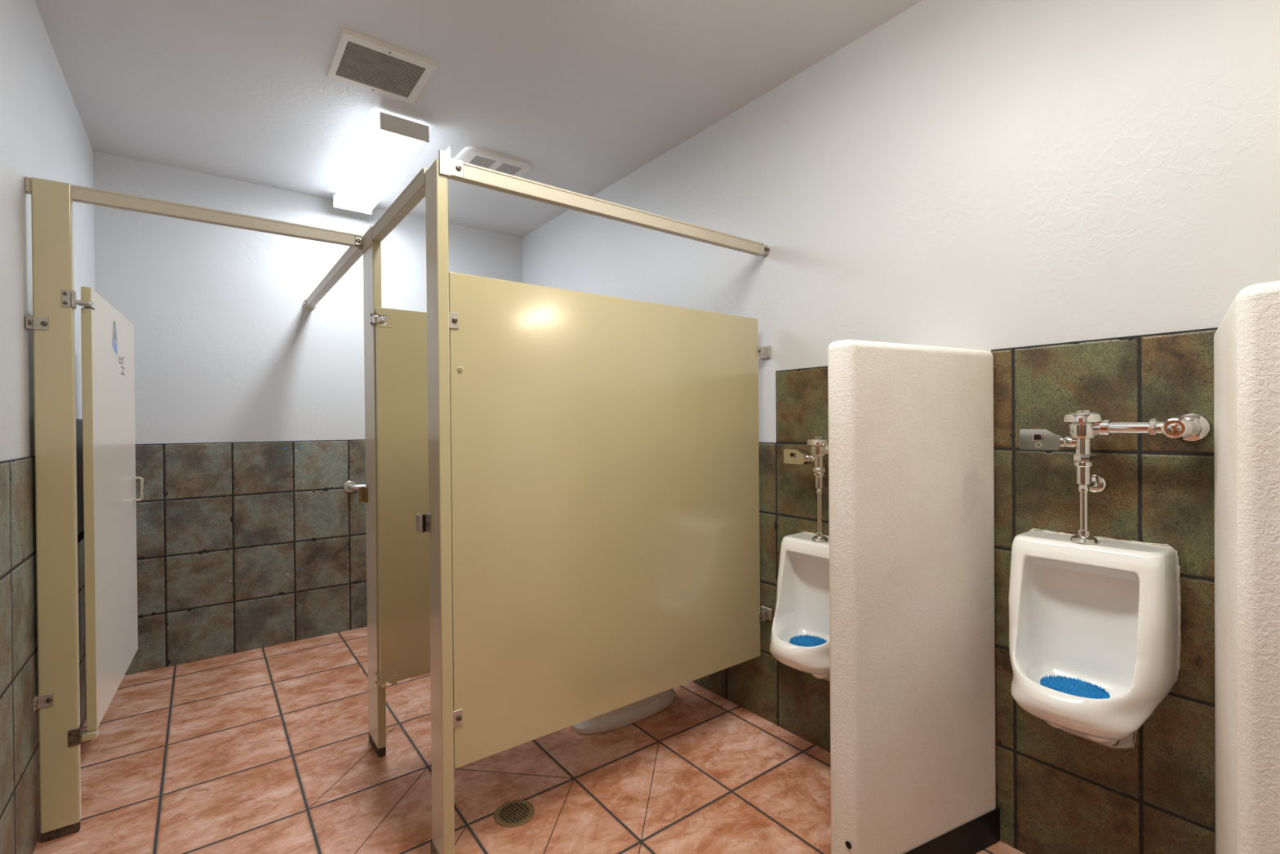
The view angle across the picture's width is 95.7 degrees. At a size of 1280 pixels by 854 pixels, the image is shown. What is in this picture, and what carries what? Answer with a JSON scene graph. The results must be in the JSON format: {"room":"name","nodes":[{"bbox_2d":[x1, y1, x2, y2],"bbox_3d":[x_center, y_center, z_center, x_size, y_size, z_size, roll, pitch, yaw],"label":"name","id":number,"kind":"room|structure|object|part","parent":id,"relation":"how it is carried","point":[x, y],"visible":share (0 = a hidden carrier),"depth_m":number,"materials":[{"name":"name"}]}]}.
{"room":"public restroom","nodes":[
{"label":"public restroom","id":0,"kind":"room"},
{"bbox_2d":[0,0,94,461],"bbox_3d":[-1.065,-0.059,0.602,0.094,2.778,6.045,-1,0,-37],"label":"wall","id":1,"kind":"structure","parent":0,"point":[43,135],"depth_m":1.83,"materials":[{"name":"white paint"}]},
{"bbox_2d":[0,455,86,853],"bbox_3d":[-1.898,0.712,1.797,0.006,1.237,3.119,-1,0,-37],"label":"wall tiles","id":2,"kind":"structure","parent":1,"relation":"attached to","point":[20,802],"depth_m":1.70,"materials":[{"name":"tile"}]},
{"bbox_2d":[75,418,84,543],"bbox_3d":[-2.153,0.201,2.182,0.062,0.465,0.360,-1,0,-37],"label":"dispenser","id":3,"kind":"object","parent":1,"relation":"attached to","point":[78,421],"visible":0.2,"depth_m":2.20,"materials":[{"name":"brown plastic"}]},
{"bbox_2d":[24,176,362,247],"bbox_3d":[-1.560,-0.774,2.136,0.985,0.047,0.044,-1,0,-37],"label":"headrail","id":4,"kind":"object","parent":1,"relation":"attached to","point":[82,194],"visible":1,"depth_m":2.11,"materials":[{"name":"metal"}]},
{"bbox_2d":[93,151,522,444],"bbox_3d":[-1.909,-0.069,3.813,2.626,2.778,0.094,-1,0,-37],"label":"wall","id":5,"kind":"structure","parent":0,"point":[227,347],"depth_m":3.43,"materials":[{"name":"white paint"}]},
{"bbox_2d":[124,439,367,675],"bbox_3d":[-1.872,0.701,3.776,2.426,1.237,0.008,-1,0,-37],"label":"wall tiles","id":6,"kind":"structure","parent":5,"relation":"attached to","point":[242,546],"depth_m":3.42,"materials":[{"name":"tile"}]},
{"bbox_2d":[302,246,363,310],"bbox_3d":[-1.621,-0.768,3.033,0.073,0.072,1.499,-1,0,-37],"label":"headrail","id":7,"kind":"object","parent":5,"relation":"attached to","point":[352,255],"visible":0.92,"depth_m":2.90,"materials":[{"name":"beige metal"}]},
{"bbox_2d":[343,480,365,492],"bbox_3d":[-1.567,0.384,3.955,0.816,0.076,0.082,-1,0,-37],"label":"grab bar","id":8,"kind":"object","parent":5,"relation":"attached to","point":[349,486],"visible":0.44,"depth_m":3.74,"materials":[{"name":"silver metal"}]},
{"bbox_2d":[34,0,922,237],"bbox_3d":[-0.066,-1.511,1.356,2.626,0.100,6.239,-1,0,-37],"label":"ceiling","id":9,"kind":"structure","parent":0,"point":[586,93],"depth_m":2.42,"materials":[{"name":"paint"}]},
{"bbox_2d":[333,111,429,214],"bbox_3d":[-1.462,-1.413,3.194,0.221,0.091,1.185,-1,0,-37],"label":"ceiling light","id":10,"kind":"object","parent":9,"relation":"attached to","point":[393,141],"visible":1,"depth_m":3.00,"materials":[{"name":"white plastic"}]},
{"bbox_2d":[325,26,439,104],"bbox_3d":[-1.052,-1.451,2.357,0.353,0.015,0.355,-1,0,-37],"label":"ceiling vent","id":11,"kind":"object","parent":9,"relation":"in","point":[357,60],"visible":1,"depth_m":2.33,"materials":[{"name":"white metal"}]},
{"bbox_2d":[454,146,530,177],"bbox_3d":[-0.847,-1.454,3.250,0.380,0.021,0.358,-1,0,-37],"label":"exhaust fan cover","id":12,"kind":"object","parent":9,"relation":"attached to","point":[473,155],"visible":0.48,"depth_m":3.15,"materials":[{"name":"plastic"}]},
{"bbox_2d":[468,155,496,168],"bbox_3d":[-0.859,-1.444,3.154,0.112,0.001,0.112,-1,0,-37],"label":"grille","id":13,"kind":"object","parent":12,"relation":"attached to","point":[482,161],"depth_m":3.14,"materials":[{"name":"metal"}]},
{"bbox_2d":[494,163,521,175],"bbox_3d":[-0.738,-1.445,3.246,0.112,0.001,0.112,-1,0,-37],"label":"grille","id":14,"kind":"object","parent":12,"relation":"attached to","point":[512,169],"depth_m":3.24,"materials":[{"name":"metal"}]},
{"bbox_2d":[32,626,1025,853],"bbox_3d":[-0.042,1.367,1.371,2.626,0.101,6.239,-1,0,-37],"label":"floor","id":15,"kind":"structure","parent":0,"point":[269,749],"depth_m":2.19,"materials":[{"name":"tile"}]},
{"bbox_2d":[26,177,90,842],"bbox_3d":[-1.885,0.268,1.887,0.062,2.124,0.155,0,0,37],"label":"post","id":16,"kind":"object","parent":15,"relation":"on","point":[57,702],"visible":1,"depth_m":1.87,"materials":[{"name":"beige metal"}]},
{"bbox_3d":[-1.859,1.014,1.906,0.029,0.054,0.042,-1,0,-37],"label":"hinge plate","id":17,"kind":"part","parent":16,"relation":"part of","materials":[{"name":"metal"}]},
{"bbox_3d":[-1.859,-0.418,1.910,0.065,0.056,0.046,-1,0,-37],"label":"hinge plate","id":18,"kind":"part","parent":16,"relation":"part of","materials":[{"name":"metal"}]},
{"bbox_2d":[80,286,144,742],"bbox_3d":[-2.077,0.295,2.302,0.065,1.531,0.880,-1,0,-33],"label":"door","id":19,"kind":"structure","parent":16,"relation":"attached to","point":[108,367],"depth_m":2.14,"materials":[{"name":"beige metal"}]},
{"bbox_3d":[-2.265,0.279,2.616,0.038,0.112,0.012,-1,0,-34],"label":"pull handle","id":20,"kind":"part","parent":19,"relation":"part of","materials":[{"name":"silver metal"}]},
{"bbox_2d":[358,225,386,756],"bbox_3d":[-1.101,0.261,2.371,0.058,2.118,0.178,-1,0,-37],"label":"post","id":21,"kind":"object","parent":15,"relation":"on","point":[371,249],"visible":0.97,"depth_m":2.34,"materials":[{"name":"tan enamel"},{"name":"zinc"},{"name":"steel"}]},
{"bbox_3d":[-1.111,-0.762,2.358,0.004,0.070,0.164,-1,0,-37],"label":"cap plate","id":22,"kind":"part","parent":21,"relation":"part of","materials":[{"name":"beige metal"}]},
{"bbox_3d":[-1.064,-0.428,2.301,0.004,0.054,0.020,-1,0,-37],"label":"hinge plate","id":23,"kind":"part","parent":21,"relation":"part of","materials":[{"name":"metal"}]},
{"bbox_2d":[373,306,430,687],"bbox_3d":[-0.797,0.277,2.461,0.610,1.504,0.037,-1,0,-37],"label":"door","id":24,"kind":"structure","parent":21,"relation":"attached to","point":[401,344],"depth_m":2.33,"materials":[{"name":"beige metal"}]},
{"bbox_2d":[416,146,463,853],"bbox_3d":[-0.605,0.250,1.736,0.172,2.140,0.077,0,0,32],"label":"post","id":25,"kind":"object","parent":15,"relation":"on","point":[437,522],"visible":1,"depth_m":1.70,"materials":[{"name":"beige metal"}]},
{"bbox_2d":[371,167,427,241],"bbox_3d":[-0.845,-0.764,2.036,0.040,0.049,0.667,-1,0,-37],"label":"headrail","id":26,"kind":"object","parent":25,"relation":"attached to","point":[414,193],"visible":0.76,"depth_m":1.98,"materials":[{"name":"beige metal"}]},
{"bbox_3d":[-0.599,0.253,1.733,0.034,2.063,0.107,-1,0,-37],"label":"post","id":27,"kind":"part","parent":25,"relation":"part of","materials":[{"name":"beige metal"}]},
{"bbox_2d":[448,271,772,768],"bbox_3d":[-0.001,0.271,2.144,1.417,1.473,0.060,-1,0,-37],"label":"partition panel","id":28,"kind":"object","parent":25,"relation":"attached to","point":[605,449],"visible":0.98,"depth_m":2.01,"materials":[{"name":"beige metal"}]},
{"bbox_2d":[493,799,534,826],"bbox_3d":[-0.428,1.315,1.973,0.136,0.004,0.136,-1,0,-37],"label":"floor drain","id":29,"kind":"object","parent":15,"relation":"on","point":[513,813],"visible":1,"depth_m":1.97,"materials":[{"name":"gold metal"}]},
{"bbox_2d":[571,688,675,733],"bbox_3d":[-0.065,0.922,2.666,0.882,0.773,0.440,-1,0,-37],"label":"toilet","id":30,"kind":"object","parent":15,"relation":"on","point":[638,710],"visible":0.2,"depth_m":2.55,"materials":[{"name":"ceramic"}]},
{"bbox_2d":[827,339,999,853],"bbox_3d":[0.789,0.534,1.764,0.623,1.548,0.320,-1,0,-37],"label":"divider","id":31,"kind":"object","parent":15,"relation":"on","point":[911,442],"visible":1,"depth_m":1.65,"materials":[{"name":"paint"}]},
{"bbox_3d":[0.867,1.255,1.694,0.596,0.103,0.005,-1,0,-26],"label":"baseboard","id":32,"kind":"part","parent":31,"relation":"part of","materials":[{"name":"black rubber"}]},
{"bbox_2d":[1213,280,1279,853],"bbox_3d":[1.272,0.533,1.126,0.622,1.548,0.320,-1,0,-37],"label":"divider","id":33,"kind":"object","parent":15,"relation":"on","point":[1246,341],"visible":1,"depth_m":0.96,"materials":[{"name":"paint"}]},
{"bbox_2d":[521,0,1279,442],"bbox_3d":[0.953,-0.085,2.130,0.094,2.778,6.045,-1,0,-37],"label":"wall","id":34,"kind":"structure","parent":0,"point":[983,175],"depth_m":1.85,"materials":[{"name":"white paint"}]},
{"bbox_2d":[447,162,769,257],"bbox_3d":[-0.006,-0.772,2.140,1.410,0.052,0.052,-1,0,-37],"label":"headrail","id":35,"kind":"object","parent":34,"relation":"attached to","point":[474,175],"visible":0.97,"depth_m":2.02,"materials":[{"name":"metal"}]},
{"bbox_2d":[692,442,777,725],"bbox_3d":[-0.150,0.688,3.518,0.006,1.237,2.487,-1,0,-37],"label":"trim","id":36,"kind":"structure","parent":34,"relation":"attached to","point":[752,684],"depth_m":2.58,"materials":[{"name":"tile"}]},
{"bbox_2d":[769,531,830,681],"bbox_3d":[0.647,0.714,2.191,0.326,0.563,0.354,-1,0,-37],"label":"urinal","id":37,"kind":"object","parent":34,"relation":"attached to","point":[802,593],"visible":0.57,"depth_m":2.27,"materials":[{"name":"ceramic"}]},
{"bbox_2d":[783,435,828,542],"bbox_3d":[0.725,0.236,2.190,0.190,0.400,0.371,-1,0,-37],"label":"valve","id":38,"kind":"object","parent":37,"relation":"attached to","point":[819,444],"visible":0.59,"depth_m":2.22,"materials":[{"name":"silver metal"}]},
{"bbox_2d":[814,457,824,467],"bbox_3d":[0.690,0.134,2.225,0.037,0.044,0.037,-1,0,-37],"label":"outlet","id":39,"kind":"object","parent":38,"relation":"attached to","point":[819,461],"depth_m":2.21,"materials":[{"name":"silver metal"}]},
{"bbox_2d":[789,634,826,646],"bbox_3d":[0.641,0.827,2.195,0.135,0.032,0.150,-1,0,-37],"label":"screen","id":40,"kind":"object","parent":37,"relation":"in","point":[806,640],"visible":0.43,"depth_m":2.23,"materials":[{"name":"blue plastic"}]},
{"bbox_2d":[775,365,830,752],"bbox_3d":[0.775,0.530,2.294,0.006,1.549,0.582,-1,0,-37],"label":"trim","id":41,"kind":"structure","parent":34,"relation":"attached to","point":[802,393],"depth_m":2.42,"materials":[{"name":"tile"}]},
{"bbox_2d":[1008,528,1181,748],"bbox_3d":[1.151,0.586,1.524,0.327,0.564,0.354,-1,0,-37],"label":"urinal","id":42,"kind":"object","parent":34,"relation":"attached to","point":[1106,614],"visible":0.95,"depth_m":1.53,"materials":[{"name":"ceramic"}]},
{"bbox_2d":[1040,674,1110,698],"bbox_3d":[1.145,0.699,1.527,0.135,0.032,0.150,-1,0,-37],"label":"screen","id":43,"kind":"object","parent":42,"relation":"in","point":[1077,687],"visible":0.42,"depth_m":1.56,"materials":[{"name":"blue plastic"}]},
{"bbox_2d":[1019,409,1212,543],"bbox_3d":[1.229,0.132,1.524,0.190,0.354,0.371,-1,0,-37],"label":"valve","id":44,"kind":"object","parent":42,"relation":"attached to","point":[1084,425],"visible":1,"depth_m":1.54,"materials":[{"name":"silver metal"}]},
{"bbox_2d":[1075,439,1092,453],"bbox_3d":[1.194,0.052,1.558,0.037,0.044,0.037,-1,0,-37],"label":"outlet","id":45,"kind":"object","parent":44,"relation":"attached to","point":[1082,446],"depth_m":1.54,"materials":[{"name":"silver metal"}]},
{"bbox_2d":[991,327,1217,853],"bbox_3d":[1.276,0.530,1.631,0.006,1.549,0.520,-1,0,-37],"label":"wall tiles","id":46,"kind":"structure","parent":34,"relation":"attached to","point":[1059,791],"depth_m":1.59,"materials":[{"name":"tile"}]}
]}

